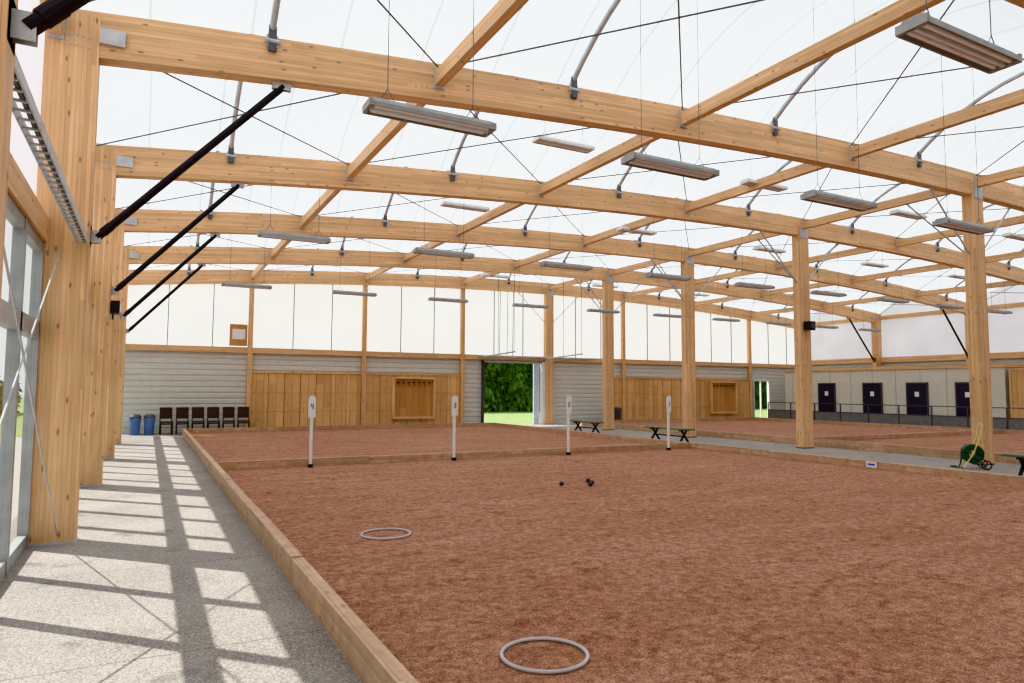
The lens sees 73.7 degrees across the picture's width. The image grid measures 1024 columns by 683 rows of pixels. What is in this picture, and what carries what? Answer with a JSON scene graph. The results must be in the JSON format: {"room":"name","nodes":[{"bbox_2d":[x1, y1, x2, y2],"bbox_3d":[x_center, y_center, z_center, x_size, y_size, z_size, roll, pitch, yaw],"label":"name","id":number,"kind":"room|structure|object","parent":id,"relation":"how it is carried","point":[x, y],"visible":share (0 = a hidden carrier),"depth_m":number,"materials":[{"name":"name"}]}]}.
{"room":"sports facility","nodes":[
{"label":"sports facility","id":0,"kind":"room"},
{"bbox_2d":[10,0,44,194],"bbox_3d":[-6.347,-3.001,9.662,0.001,3.569,34.830,2,-5,-28],"label":"wall","id":1,"kind":"structure","parent":0,"point":[31,59],"depth_m":7.00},
{"bbox_2d":[122,284,794,433],"bbox_3d":[1.715,0.821,33.694,37.000,6.480,0.030,2,-5,-28],"label":"wall","id":2,"kind":"structure","parent":0,"point":[153,380],"depth_m":30.09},
{"bbox_2d":[229,324,247,345],"bbox_3d":[-10.780,-0.255,26.906,0.640,0.850,0.170,2,-5,-28],"label":"notice board","id":3,"kind":"object","parent":2,"relation":"attached to","point":[238,332],"visible":1,"depth_m":26.83,"materials":[{"name":"brown wood"}]},
{"bbox_2d":[250,371,361,426],"bbox_3d":[-8.395,2.415,28.069,4.400,2.350,0.110,2,-5,-28],"label":"wainscot panel","id":4,"kind":"object","parent":2,"relation":"attached to","point":[287,394],"visible":0.94,"depth_m":27.97,"materials":[{"name":"brown wood"}]},
{"bbox_2d":[365,373,459,424],"bbox_3d":[-4.336,2.587,30.227,4.400,2.350,0.110,2,-5,-28],"label":"wainscot panel","id":5,"kind":"object","parent":2,"relation":"attached to","point":[378,385],"visible":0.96,"depth_m":29.85,"materials":[{"name":"brown wood"}]},
{"bbox_2d":[391,377,435,418],"bbox_3d":[-4.329,2.484,30.114,2.020,1.840,0.172,2,-5,-28],"label":"wall rack","id":6,"kind":"object","parent":5,"relation":"attached to","point":[411,397],"visible":1,"depth_m":30.14,"materials":[{"name":"brown wood"}]},
{"bbox_2d":[125,284,794,427],"bbox_3d":[1.767,0.842,33.595,37.000,6.425,0.170,2,-5,-28],"label":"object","id":7,"kind":"structure","parent":2,"relation":"attached to","point":[249,349],"depth_m":30.51,"materials":[{"name":"brown wood"}]},
{"bbox_2d":[481,360,544,424],"bbox_3d":[0.053,2.460,32.661,3.360,3.050,0.330,2,-5,-28],"label":"door","id":8,"kind":"structure","parent":2,"relation":"in","point":[535,364],"depth_m":33.28,"materials":[{"name":"metal"}]},
{"bbox_2d":[614,377,621,419],"bbox_3d":[5.303,2.996,35.352,0.950,2.350,0.110,2,-5,-28],"label":"wainscot panel","id":9,"kind":"object","parent":2,"relation":"attached to","point":[617,380],"visible":0.3,"depth_m":35.47,"materials":[{"name":"brown wood"}]},
{"bbox_2d":[626,377,681,419],"bbox_3d":[7.840,3.104,36.701,4.400,2.350,0.110,2,-5,-28],"label":"wainscot panel","id":10,"kind":"object","parent":2,"relation":"attached to","point":[645,396],"visible":0.91,"depth_m":36.52,"materials":[{"name":"brown wood"}]},
{"bbox_2d":[696,378,748,417],"bbox_3d":[11.899,3.276,38.858,4.400,2.350,0.110,2,-5,-28],"label":"wainscot panel","id":11,"kind":"object","parent":2,"relation":"attached to","point":[702,384],"visible":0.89,"depth_m":38.62,"materials":[{"name":"brown wood"}]},
{"bbox_2d":[709,381,737,413],"bbox_3d":[12.039,3.178,38.816,2.020,1.840,0.172,2,-5,-28],"label":"wall rack","id":12,"kind":"object","parent":11,"relation":"attached to","point":[723,397],"visible":1,"depth_m":38.85,"materials":[{"name":"brown wood"}]},
{"bbox_2d":[752,380,769,417],"bbox_3d":[14.743,3.450,40.424,1.320,2.310,0.150,2,-5,-28],"label":"door","id":13,"kind":"structure","parent":2,"relation":"in","point":[768,383],"depth_m":40.38,"materials":[{"name":"white paint"}]},
{"bbox_2d":[0,424,1023,682],"bbox_3d":[9.952,3.092,18.021,37.600,0.150,35.530,2,-5,-28],"label":"floor","id":14,"kind":"structure","parent":0,"point":[163,579],"depth_m":5.69,"materials":[{"name":"concrete"}]},
{"bbox_2d":[0,193,43,582],"bbox_3d":[-4.013,0.406,5.171,0.100,3.270,4.910,2,-5,-28],"label":"window","id":15,"kind":"structure","parent":14,"relation":"on","point":[23,233],"depth_m":6.30,"materials":[{"name":"grey metal"}]},
{"bbox_2d":[129,414,141,434],"bbox_3d":[-13.427,2.958,24.316,0.400,0.750,0.400,2,-5,-28],"label":"waste bin","id":16,"kind":"object","parent":14,"relation":"on","point":[134,419],"visible":0.99,"depth_m":24.17,"materials":[{"name":"blue plastic"}]},
{"bbox_2d":[143,414,155,434],"bbox_3d":[-13.030,2.975,24.527,0.400,0.750,0.400,2,-5,-28],"label":"waste bin","id":17,"kind":"object","parent":14,"relation":"on","point":[149,419],"visible":1,"depth_m":24.39,"materials":[{"name":"blue plastic"}]},
{"bbox_2d":[159,407,172,434],"bbox_3d":[-12.541,2.885,24.764,0.420,0.971,0.527,3,-5,-31],"label":"wooden chair","id":18,"kind":"object","parent":14,"relation":"on","point":[165,412],"visible":0.98,"depth_m":24.90,"materials":[{"name":"brown wood"}]},
{"bbox_2d":[175,407,188,434],"bbox_3d":[-12.077,2.904,25.011,0.420,0.971,0.527,2,-5,-28],"label":"wooden chair","id":19,"kind":"object","parent":14,"relation":"on","point":[181,412],"visible":0.93,"depth_m":25.17,"materials":[{"name":"brown wood"}]},
{"bbox_2d":[191,407,204,428],"bbox_3d":[-11.614,2.924,25.257,0.420,0.971,0.527,2,-5,-28],"label":"wooden chair","id":20,"kind":"object","parent":14,"relation":"on","point":[197,412],"visible":0.77,"depth_m":25.42,"materials":[{"name":"brown wood"}]},
{"bbox_2d":[207,407,219,427],"bbox_3d":[-11.151,2.944,25.503,0.420,0.971,0.527,3,-5,-29],"label":"wooden chair","id":21,"kind":"object","parent":14,"relation":"on","point":[212,412],"visible":0.8,"depth_m":25.66,"materials":[{"name":"brown wood"}]},
{"bbox_2d":[222,407,234,427],"bbox_3d":[-10.686,2.963,25.750,0.420,0.971,0.527,2,-4,-25],"label":"wooden chair","id":22,"kind":"object","parent":14,"relation":"on","point":[228,412],"visible":0.81,"depth_m":25.92,"materials":[{"name":"brown wood"}]},
{"bbox_2d":[237,407,249,427],"bbox_3d":[-10.223,2.983,25.996,0.420,0.971,0.527,2,-4,-25],"label":"wooden chair","id":23,"kind":"object","parent":14,"relation":"on","point":[243,412],"visible":0.78,"depth_m":26.16,"materials":[{"name":"brown wood"}]},
{"bbox_2d":[190,426,646,461],"bbox_3d":[-3.402,3.194,21.994,12.330,0.060,12.295,2,-5,-28],"label":"court","id":24,"kind":"object","parent":14,"relation":"on","point":[265,445],"visible":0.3,"depth_m":21.03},
{"bbox_2d":[182,422,683,471],"bbox_3d":[-3.402,3.112,22.001,12.530,0.226,12.491,2,-5,-28],"label":"curb","id":25,"kind":"object","parent":14,"relation":"on","point":[206,459],"visible":0.67,"depth_m":25.53,"materials":[{"name":"wood"}]},
{"bbox_2d":[128,270,793,424],"bbox_3d":[1.802,0.591,33.549,37.000,6.920,0.287,2,-5,-28],"label":"frame","id":26,"kind":"object","parent":14,"relation":"on","point":[146,277],"visible":0.7,"depth_m":31.37,"materials":[{"name":"wood"}]},
{"bbox_2d":[477,274,594,359],"bbox_3d":[2.025,-1.156,31.948,6.540,3.855,3.152,2,-5,-28],"label":"door track","id":27,"kind":"object","parent":26,"relation":"attached to","point":[512,351],"visible":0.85,"depth_m":32.17,"materials":[{"name":"wood"}]},
{"bbox_2d":[115,246,881,443],"bbox_3d":[3.772,0.344,29.864,37.012,6.920,1.775,2,-5,-28],"label":"frame","id":28,"kind":"object","parent":14,"relation":"on","point":[132,254],"visible":0.79,"depth_m":25.98,"materials":[{"name":"wood"}]},
{"bbox_2d":[0,0,1023,309],"bbox_3d":[13.150,-0.834,12.318,37.012,6.920,1.775,2,-5,-28],"label":"frame","id":29,"kind":"object","parent":14,"relation":"on","point":[17,26],"visible":1,"depth_m":3.23,"materials":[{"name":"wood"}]},
{"bbox_2d":[0,246,60,535],"bbox_3d":[-3.792,0.400,5.290,0.116,3.112,4.937,2,-5,-28],"label":"cables","id":30,"kind":"object","parent":29,"relation":"attached to","point":[23,352],"visible":1,"depth_m":5.35,"materials":[{"name":"metal"}]},
{"bbox_2d":[28,9,1023,546],"bbox_3d":[10.717,-0.529,16.869,37.012,6.920,1.775,2,-5,-28],"label":"frame","id":31,"kind":"object","parent":14,"relation":"on","point":[92,40],"visible":0.93,"depth_m":8.56,"materials":[{"name":"wood"}]},
{"bbox_2d":[7,152,47,241],"bbox_3d":[-6.277,-1.088,9.570,0.120,0.280,34.590,2,-5,-28],"label":"trim","id":32,"kind":"structure","parent":31,"relation":"attached to","point":[19,189],"depth_m":6.20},
{"bbox_2d":[12,52,87,243],"bbox_3d":[-3.665,-1.273,5.504,0.112,0.070,4.830,2,-5,-28],"label":"cable tray","id":33,"kind":"object","parent":31,"relation":"attached to","point":[21,86],"visible":0.94,"depth_m":4.67,"materials":[{"name":"metal"}]},
{"bbox_2d":[40,0,64,39],"bbox_3d":[-6.240,-3.401,9.771,0.160,0.300,34.645,2,-5,-28],"label":"timber purlin","id":34,"kind":"object","parent":31,"relation":"attached to","point":[57,32],"visible":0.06,"depth_m":7.59,"materials":[{"name":"wood"}]},
{"bbox_2d":[251,0,528,279],"bbox_3d":[-2.179,-3.643,11.958,0.160,0.300,34.645,2,-5,-28],"label":"timber purlin","id":35,"kind":"object","parent":31,"relation":"attached to","point":[502,11],"visible":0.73,"depth_m":9.66,"materials":[{"name":"wood"}]},
{"bbox_2d":[89,0,1023,314],"bbox_3d":[10.010,-3.357,18.428,36.818,0.973,34.648,2,-5,-28],"label":"cables","id":36,"kind":"object","parent":31,"relation":"attached to","point":[378,1],"visible":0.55,"depth_m":13.40,"materials":[{"name":"metal"}]},
{"bbox_2d":[365,0,945,280],"bbox_3d":[1.881,-3.766,14.136,0.160,0.300,34.645,2,-5,-28],"label":"timber purlin","id":37,"kind":"object","parent":31,"relation":"attached to","point":[898,11],"visible":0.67,"depth_m":10.65,"materials":[{"name":"wood"}]},
{"bbox_2d":[463,88,1023,284],"bbox_3d":[5.941,-3.772,16.306,0.160,0.300,34.645,2,-5,-28],"label":"timber purlin","id":38,"kind":"object","parent":31,"relation":"attached to","point":[1016,98],"visible":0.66,"depth_m":14.15,"materials":[{"name":"wood"}]},
{"bbox_2d":[548,166,1023,289],"bbox_3d":[10.000,-3.658,18.468,0.160,0.300,34.645,2,-5,-28],"label":"timber purlin","id":39,"kind":"object","parent":31,"relation":"attached to","point":[1018,172],"visible":0.59,"depth_m":19.69,"materials":[{"name":"wood"}]},
{"bbox_2d":[624,215,1023,298],"bbox_3d":[14.059,-3.427,20.622,0.160,0.300,34.645,2,-5,-28],"label":"timber purlin","id":40,"kind":"object","parent":31,"relation":"attached to","point":[1016,220],"visible":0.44,"depth_m":24.23,"materials":[{"name":"wood"}]},
{"bbox_2d":[695,251,1023,305],"bbox_3d":[18.116,-3.078,22.767,0.160,0.300,34.645,2,-5,-28],"label":"timber purlin","id":41,"kind":"object","parent":31,"relation":"attached to","point":[1019,254],"visible":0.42,"depth_m":27.99,"materials":[{"name":"wood"}]},
{"bbox_2d":[750,281,1021,316],"bbox_3d":[22.174,-2.610,24.905,0.160,0.300,34.645,2,-5,-28],"label":"timber purlin","id":42,"kind":"object","parent":31,"relation":"attached to","point":[1001,283],"visible":0.66,"depth_m":32.99,"materials":[{"name":"wood"}]},
{"bbox_2d":[815,302,1023,324],"bbox_3d":[26.230,-2.024,27.034,0.160,0.300,34.645,2,-5,-28],"label":"timber purlin","id":43,"kind":"object","parent":31,"relation":"attached to","point":[1020,304],"visible":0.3,"depth_m":36.03,"materials":[{"name":"wood"}]},
{"bbox_2d":[104,209,967,459],"bbox_3d":[6.087,0.053,25.532,37.012,6.920,1.775,2,-5,-28],"label":"frame","id":44,"kind":"object","parent":14,"relation":"on","point":[142,220],"visible":0.65,"depth_m":20.80,"materials":[{"name":"wood"}]},
{"bbox_2d":[80,144,1023,486],"bbox_3d":[8.402,-0.238,21.201,37.012,6.920,1.775,2,-5,-28],"label":"frame","id":45,"kind":"object","parent":14,"relation":"on","point":[112,162],"visible":0.87,"depth_m":14.68,"materials":[{"name":"wood"}]},
{"bbox_2d":[110,300,120,319],"bbox_3d":[-7.048,-0.551,12.138,0.150,0.320,0.320,2,-5,-28],"label":"floodlight","id":46,"kind":"object","parent":45,"relation":"attached to","point":[115,308],"visible":1,"depth_m":12.01,"materials":[{"name":"black paint"}]},
{"bbox_2d":[570,420,603,432],"bbox_3d":[2.911,3.356,26.660,0.440,0.485,1.800,2,-5,-28],"label":"bench","id":47,"kind":"object","parent":14,"relation":"on","point":[577,422],"visible":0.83,"depth_m":26.45,"materials":[{"name":"black paint"}]},
{"bbox_2d":[210,442,1023,682],"bbox_3d":[4.270,2.148,7.647,12.530,0.226,20.100,2,-5,-28],"label":"curb","id":48,"kind":"object","parent":14,"relation":"on","point":[367,655],"visible":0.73,"depth_m":8.63,"materials":[{"name":"wood"}]},
{"bbox_2d":[224,448,1023,682],"bbox_3d":[4.269,2.231,7.641,12.330,0.060,19.900,2,-5,-28],"label":"court","id":49,"kind":"object","parent":14,"relation":"on","point":[688,565],"visible":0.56,"depth_m":6.38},
{"bbox_2d":[308,396,315,467],"bbox_3d":[-4.184,1.875,14.222,0.150,1.480,0.090,2,-5,-28],"label":"marker post","id":50,"kind":"object","parent":49,"relation":"on","point":[312,400],"visible":1,"depth_m":14.21,"materials":[{"name":"white paint"}]},
{"bbox_2d":[360,528,410,539],"bbox_3d":[-1.417,2.159,7.673,0.564,0.024,0.564,2,-5,-28],"label":"ring","id":51,"kind":"object","parent":49,"relation":"on","point":[406,530],"visible":1,"depth_m":7.60,"materials":[{"name":"plastic"}]},
{"bbox_2d":[451,396,457,460],"bbox_3d":[-1.334,1.996,15.737,0.150,1.480,0.090,2,-5,-28],"label":"marker post","id":52,"kind":"object","parent":49,"relation":"on","point":[454,399],"visible":1,"depth_m":15.72,"materials":[{"name":"white paint"}]},
{"bbox_2d":[500,637,589,673],"bbox_3d":[0.200,1.925,4.203,0.554,0.024,0.554,2,-5,-28],"label":"ring","id":53,"kind":"object","parent":49,"relation":"on","point":[537,671],"visible":1,"depth_m":4.12,"materials":[{"name":"plastic"}]},
{"bbox_2d":[566,396,571,454],"bbox_3d":[1.419,2.112,17.200,0.150,1.480,0.090,2,-5,-28],"label":"marker post","id":54,"kind":"object","parent":49,"relation":"on","point":[568,398],"visible":1,"depth_m":17.18,"materials":[{"name":"white paint"}]},
{"bbox_2d":[666,396,670,449],"bbox_3d":[4.287,2.234,18.725,0.150,1.480,0.090,2,-5,-28],"label":"marker post","id":55,"kind":"object","parent":49,"relation":"on","point":[668,398],"visible":1,"depth_m":18.71,"materials":[{"name":"white paint"}]},
{"bbox_2d":[645,426,694,441],"bbox_3d":[5.169,3.072,22.434,0.440,0.485,2.000,2,-5,-28],"label":"bench","id":56,"kind":"object","parent":14,"relation":"on","point":[653,428],"visible":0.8,"depth_m":22.25,"materials":[{"name":"black paint"}]},
{"bbox_2d":[580,417,970,444],"bbox_3d":[11.258,3.734,29.795,11.700,0.225,12.491,2,-5,-28],"label":"curb","id":57,"kind":"object","parent":14,"relation":"on","point":[718,434],"visible":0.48,"depth_m":29.44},
{"bbox_2d":[617,420,946,436],"bbox_3d":[11.258,3.816,29.788,11.500,0.060,12.295,2,-5,-28],"label":"court","id":58,"kind":"object","parent":14,"relation":"on","point":[776,428],"visible":0.53,"depth_m":29.65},
{"bbox_2d":[768,402,1023,429],"bbox_3d":[18.524,3.371,30.120,0.050,1.070,18.050,2,-5,-28],"label":"railing","id":59,"kind":"object","parent":14,"relation":"on","point":[1007,423],"visible":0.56,"depth_m":31.32,"materials":[{"name":"metal"}]},
{"bbox_2d":[783,363,1023,417],"bbox_3d":[19.573,2.763,34.527,3.260,2.910,11.400,2,-5,-28],"label":"wall","id":60,"kind":"structure","parent":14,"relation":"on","point":[941,379],"depth_m":32.85,"materials":[{"name":"paint"}]},
{"bbox_2d":[818,383,835,411],"bbox_3d":[16.744,3.270,36.332,0.104,2.120,1.040,2,-5,-28],"label":"door","id":61,"kind":"structure","parent":60,"relation":"attached to","point":[826,392],"depth_m":36.33,"materials":[{"name":"paint"}]},
{"bbox_2d":[862,383,882,412],"bbox_3d":[17.968,3.116,34.043,0.104,2.120,1.040,2,-5,-28],"label":"door","id":62,"kind":"structure","parent":60,"relation":"attached to","point":[872,393],"depth_m":34.04,"materials":[{"name":"paint"}]},
{"bbox_2d":[906,382,928,414],"bbox_3d":[19.027,2.983,32.062,0.104,2.120,1.040,2,-5,-28],"label":"door","id":63,"kind":"structure","parent":60,"relation":"attached to","point":[917,393],"depth_m":32.06,"materials":[{"name":"paint"}]},
{"bbox_2d":[955,382,969,415],"bbox_3d":[20.085,2.850,30.081,0.104,2.120,1.040,2,-5,-28],"label":"door","id":64,"kind":"structure","parent":60,"relation":"attached to","point":[962,394],"depth_m":30.31,"materials":[{"name":"paint"}]},
{"bbox_2d":[1008,368,1023,417],"bbox_3d":[21.682,2.429,27.953,0.730,2.680,2.000,2,-5,-28],"label":"wainscot panel","id":65,"kind":"object","parent":60,"relation":"attached to","point":[1016,375],"visible":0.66,"depth_m":28.46,"materials":[{"name":"brown wood"}]},
{"bbox_2d":[813,429,1023,463],"bbox_3d":[18.930,2.770,15.441,11.700,0.225,20.100,2,-5,-28],"label":"curb","id":66,"kind":"object","parent":14,"relation":"on","point":[843,442],"visible":0.64,"depth_m":20.01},
{"bbox_2d":[852,434,1023,453],"bbox_3d":[18.930,2.853,15.435,11.500,0.060,19.900,2,-5,-28],"label":"court","id":67,"kind":"object","parent":14,"relation":"on","point":[1003,443],"visible":0.54,"depth_m":22.12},
{"bbox_2d":[950,423,992,469],"bbox_3d":[10.156,2.317,15.158,0.741,0.994,0.450,-1,-4,23],"label":"hose reel","id":68,"kind":"object","parent":14,"relation":"on","point":[966,449],"visible":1,"depth_m":15.03,"materials":[{"name":"green plastic"}]},
{"bbox_2d":[1001,453,1023,475],"bbox_3d":[10.322,2.425,12.794,0.440,0.485,1.900,2,-5,-28],"label":"bench","id":69,"kind":"object","parent":14,"relation":"on","point":[1020,457],"visible":0.86,"depth_m":13.33,"materials":[{"name":"black paint"}]},
{"bbox_2d":[80,0,1023,318],"bbox_3d":[10.012,-3.999,18.472,37.500,2.069,34.830,2,-5,-28],"label":"ceiling","id":70,"kind":"structure","parent":0,"point":[737,43],"depth_m":13.17,"materials":[{"name":"fabric"}]},
{"bbox_2d":[187,0,280,274],"bbox_3d":[-4.186,-4.240,10.877,0.180,1.345,35.150,2,-5,-28],"label":"hoop","id":71,"kind":"object","parent":70,"relation":"attached to","point":[271,39],"visible":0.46,"depth_m":12.19},
{"bbox_2d":[221,211,271,289],"bbox_3d":[-7.918,-2.982,20.503,1.400,2.738,0.272,2,-5,-28],"label":"lamp","id":72,"kind":"object","parent":70,"relation":"hanging from","point":[226,284],"visible":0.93,"depth_m":20.30,"materials":[{"name":"grey metal"}]},
{"bbox_2d":[257,155,330,243],"bbox_3d":[-4.391,-2.939,13.866,1.400,1.762,0.272,2,-5,-28],"label":"lamp","id":73,"kind":"object","parent":70,"relation":"hanging from","point":[262,233],"visible":0.96,"depth_m":13.73,"materials":[{"name":"grey metal"}]},
{"bbox_2d":[332,216,376,296],"bbox_3d":[-5.049,-2.981,22.036,1.400,2.978,0.272,2,-5,-28],"label":"lamp","id":74,"kind":"object","parent":70,"relation":"hanging from","point":[341,292],"visible":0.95,"depth_m":21.86,"materials":[{"name":"grey metal"}]},
{"bbox_2d":[362,0,496,137],"bbox_3d":[-0.836,-3.772,7.246,1.400,2.958,0.272,2,-5,-28],"label":"lamp","id":75,"kind":"object","parent":70,"relation":"hanging from","point":[373,106],"visible":1,"depth_m":7.09,"materials":[{"name":"grey metal"}]},
{"bbox_2d":[412,201,474,258],"bbox_3d":[-1.523,-2.937,15.399,1.400,2.003,0.272,2,-5,-28],"label":"lamp","id":76,"kind":"object","parent":70,"relation":"hanging from","point":[417,250],"visible":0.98,"depth_m":15.25,"materials":[{"name":"grey metal"}]},
{"bbox_2d":[428,244,467,302],"bbox_3d":[-2.181,-2.949,23.567,1.400,3.159,0.272,2,-5,-28],"label":"lamp","id":77,"kind":"object","parent":70,"relation":"hanging from","point":[433,298],"visible":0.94,"depth_m":23.37,"materials":[{"name":"grey metal"}]},
{"bbox_2d":[440,198,489,212],"bbox_3d":[-1.248,-4.185,18.242,1.340,1.272,0.292,2,-5,-28],"label":"lamp","id":78,"kind":"object","parent":70,"relation":"hanging from","point":[449,204],"visible":0.8,"depth_m":18.14,"materials":[{"name":"metal"}]},
{"bbox_2d":[310,0,620,275],"bbox_3d":[-0.125,-4.423,13.059,0.180,1.345,35.150,2,-5,-28],"label":"hoop","id":79,"kind":"object","parent":70,"relation":"attached to","point":[573,87],"visible":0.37,"depth_m":10.90},
{"bbox_2d":[512,228,548,308],"bbox_3d":[0.687,-2.889,25.096,1.400,3.281,0.272,2,-5,-28],"label":"lamp","id":80,"kind":"object","parent":70,"relation":"hanging from","point":[517,304],"visible":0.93,"depth_m":24.89,"materials":[{"name":"grey metal"}]},
{"bbox_2d":[532,121,594,153],"bbox_3d":[1.058,-4.540,13.933,1.340,1.142,0.292,2,-5,-28],"label":"lamp","id":81,"kind":"object","parent":70,"relation":"hanging from","point":[549,141],"visible":0.91,"depth_m":13.85,"materials":[{"name":"metal"}]},
{"bbox_2d":[539,256,592,270],"bbox_3d":[1.345,-2.906,16.930,1.400,2.184,0.272,2,-5,-28],"label":"lamp","id":82,"kind":"object","parent":70,"relation":"hanging from","point":[551,264],"visible":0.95,"depth_m":16.77,"materials":[{"name":"grey metal"}]},
{"bbox_2d":[416,55,832,278],"bbox_3d":[3.935,-4.487,15.234,0.180,1.345,35.150,2,-5,-28],"label":"hoop","id":83,"kind":"object","parent":70,"relation":"attached to","point":[774,122],"visible":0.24,"depth_m":13.07},
{"bbox_2d":[616,223,656,235],"bbox_3d":[3.827,-4.085,20.948,1.340,1.503,0.292,2,-5,-28],"label":"lamp","id":84,"kind":"object","parent":70,"relation":"hanging from","point":[623,228],"visible":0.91,"depth_m":20.85,"materials":[{"name":"metal"}]},
{"bbox_2d":[645,194,690,280],"bbox_3d":[4.213,-2.845,18.459,1.400,2.306,0.272,2,-5,-28],"label":"lamp","id":85,"kind":"object","parent":70,"relation":"hanging from","point":[652,274],"visible":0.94,"depth_m":18.31,"materials":[{"name":"grey metal"}]},
{"bbox_2d":[621,0,719,180],"bbox_3d":[2.032,-3.770,8.779,1.400,3.198,0.272,2,-5,-28],"label":"lamp","id":86,"kind":"object","parent":70,"relation":"hanging from","point":[633,159],"visible":1,"depth_m":8.60,"materials":[{"name":"grey metal"}]},
{"bbox_2d":[734,211,774,289],"bbox_3d":[7.081,-2.755,19.985,1.400,2.369,0.272,2,-5,-28],"label":"lamp","id":87,"kind":"object","parent":70,"relation":"hanging from","point":[737,284],"visible":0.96,"depth_m":19.79,"materials":[{"name":"grey metal"}]},
{"bbox_2d":[507,71,1023,283],"bbox_3d":[7.994,-4.433,17.400,0.180,1.345,35.150,2,-5,-28],"label":"hoop","id":88,"kind":"object","parent":70,"relation":"attached to","point":[918,155],"visible":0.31,"depth_m":15.21},
{"bbox_2d":[752,242,785,253],"bbox_3d":[8.900,-3.893,23.647,1.340,1.549,0.292,2,-5,-28],"label":"lamp","id":89,"kind":"object","parent":70,"relation":"hanging from","point":[757,248],"visible":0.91,"depth_m":23.52,"materials":[{"name":"metal"}]},
{"bbox_2d":[763,184,787,191],"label":"lamp","id":90,"kind":"object","parent":70,"relation":"hanging from","point":[777,187],"depth_m":16.75,"materials":[{"name":"metal"}]},
{"bbox_2d":[587,183,1023,290],"bbox_3d":[12.053,-4.261,19.558,0.180,1.345,35.150,2,-5,-28],"label":"hoop","id":91,"kind":"object","parent":70,"relation":"attached to","point":[851,225],"visible":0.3,"depth_m":21.73},
{"bbox_2d":[657,204,993,298],"bbox_3d":[16.111,-3.970,21.707,0.180,1.345,35.150,2,-5,-28],"label":"hoop","id":92,"kind":"object","parent":70,"relation":"attached to","point":[936,244],"visible":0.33,"depth_m":27.55},
{"bbox_2d":[810,248,846,296],"bbox_3d":[9.949,-2.635,21.510,1.400,2.372,0.272,2,-5,-28],"label":"lamp","id":93,"kind":"object","parent":70,"relation":"hanging from","point":[814,292],"visible":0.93,"depth_m":21.32,"materials":[{"name":"grey metal"}]},
{"bbox_2d":[800,0,876,211],"bbox_3d":[4.900,-3.739,10.310,1.400,3.380,0.272,2,-5,-28],"label":"lamp","id":94,"kind":"object","parent":70,"relation":"hanging from","point":[815,196],"visible":1,"depth_m":10.13,"materials":[{"name":"grey metal"}]},
{"bbox_2d":[720,247,1023,308],"bbox_3d":[20.169,-3.562,23.849,0.180,1.345,35.150,2,-5,-28],"label":"hoop","id":95,"kind":"object","parent":70,"relation":"attached to","point":[1008,263],"visible":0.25,"depth_m":29.64},
{"bbox_2d":[876,252,908,303],"bbox_3d":[12.816,-2.486,23.033,1.400,2.317,0.272,2,-5,-28],"label":"lamp","id":96,"kind":"object","parent":70,"relation":"hanging from","point":[882,299],"visible":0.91,"depth_m":22.85,"materials":[{"name":"grey metal"}]},
{"bbox_2d":[889,182,927,219],"bbox_3d":[11.206,-4.247,19.337,1.340,1.419,0.292,2,-5,-28],"label":"lamp","id":97,"kind":"object","parent":70,"relation":"hanging from","point":[897,212],"visible":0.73,"depth_m":19.18,"materials":[{"name":"metal"}]},
{"bbox_2d":[934,270,963,308],"bbox_3d":[15.684,-2.307,24.553,1.400,2.202,0.272,2,-5,-28],"label":"lamp","id":98,"kind":"object","parent":70,"relation":"hanging from","point":[940,305],"visible":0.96,"depth_m":24.41,"materials":[{"name":"grey metal"}]},
{"bbox_2d":[895,0,1022,73],"bbox_3d":[3.794,-3.745,5.846,1.400,2.578,0.272,2,-5,-28],"label":"lamp","id":99,"kind":"object","parent":70,"relation":"hanging from","point":[923,30],"visible":1,"depth_m":5.70,"materials":[{"name":"grey metal"}]},
{"bbox_2d":[932,58,994,234],"bbox_3d":[7.768,-3.678,11.839,1.400,3.502,0.272,2,-5,-28],"label":"lamp","id":100,"kind":"object","parent":70,"relation":"hanging from","point":[945,222],"visible":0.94,"depth_m":11.65,"materials":[{"name":"grey metal"}]},
{"bbox_2d":[1001,212,1023,240],"bbox_3d":[16.279,-3.963,22.030,1.340,1.280,0.292,2,-5,-28],"label":"lamp","id":101,"kind":"object","parent":70,"relation":"hanging from","point":[1009,235],"visible":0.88,"depth_m":21.79,"materials":[{"name":"metal"}]},
{"bbox_2d":[810,285,1023,359],"bbox_3d":[26.353,-1.614,27.046,0.001,3.569,34.830,2,-5,-28],"label":"wall","id":102,"kind":"structure","parent":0,"point":[923,335],"depth_m":36.11,"materials":[{"name":"fabric"}]},
{"bbox_2d":[812,358,1023,368],"bbox_3d":[26.348,1.937,26.805,0.030,3.550,34.830,2,-5,-28],"label":"wall","id":103,"kind":"structure","parent":0,"point":[1004,360],"depth_m":36.06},
{"bbox_2d":[811,352,1023,364],"bbox_3d":[26.264,0.292,26.870,0.120,0.280,34.590,2,-5,-28],"label":"trim","id":104,"kind":"structure","parent":103,"relation":"attached to","point":[1002,355],"depth_m":36.03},
{"label":"outside","id":105,"kind":"structure","parent":0,"visible":0},
{"bbox_2d":[0,397,766,436],"bbox_3d":[-29.415,7.892,86.675,210.000,0.240,118.770,2,-5,-28],"label":"ground","id":106,"kind":"structure","parent":105,"point":[514,417],"depth_m":45.04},
{"bbox_2d":[0,376,21,414],"bbox_3d":[-23.436,2.152,24.795,2.415,2.984,54.274,2,-5,-28],"label":"hedge","id":107,"kind":"object","parent":106,"relation":"on","point":[1,382],"visible":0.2,"depth_m":43.86,"materials":[{"name":"green plant"}]},
{"bbox_2d":[484,362,766,411],"bbox_3d":[10.895,3.098,64.402,44.565,7.293,4.957,2,-5,-28],"label":"hedge","id":108,"kind":"object","parent":106,"relation":"on","point":[507,386],"visible":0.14,"depth_m":56.77,"materials":[{"name":"green plant"}]},
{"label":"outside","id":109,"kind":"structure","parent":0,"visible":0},
{"bbox_2d":[0,437,21,520],"bbox_3d":[19.994,1.691,-5.766,210.000,0.230,91.230,2,-5,-28],"label":"gravel ground","id":110,"kind":"structure","parent":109,"point":[18,444],"depth_m":14.09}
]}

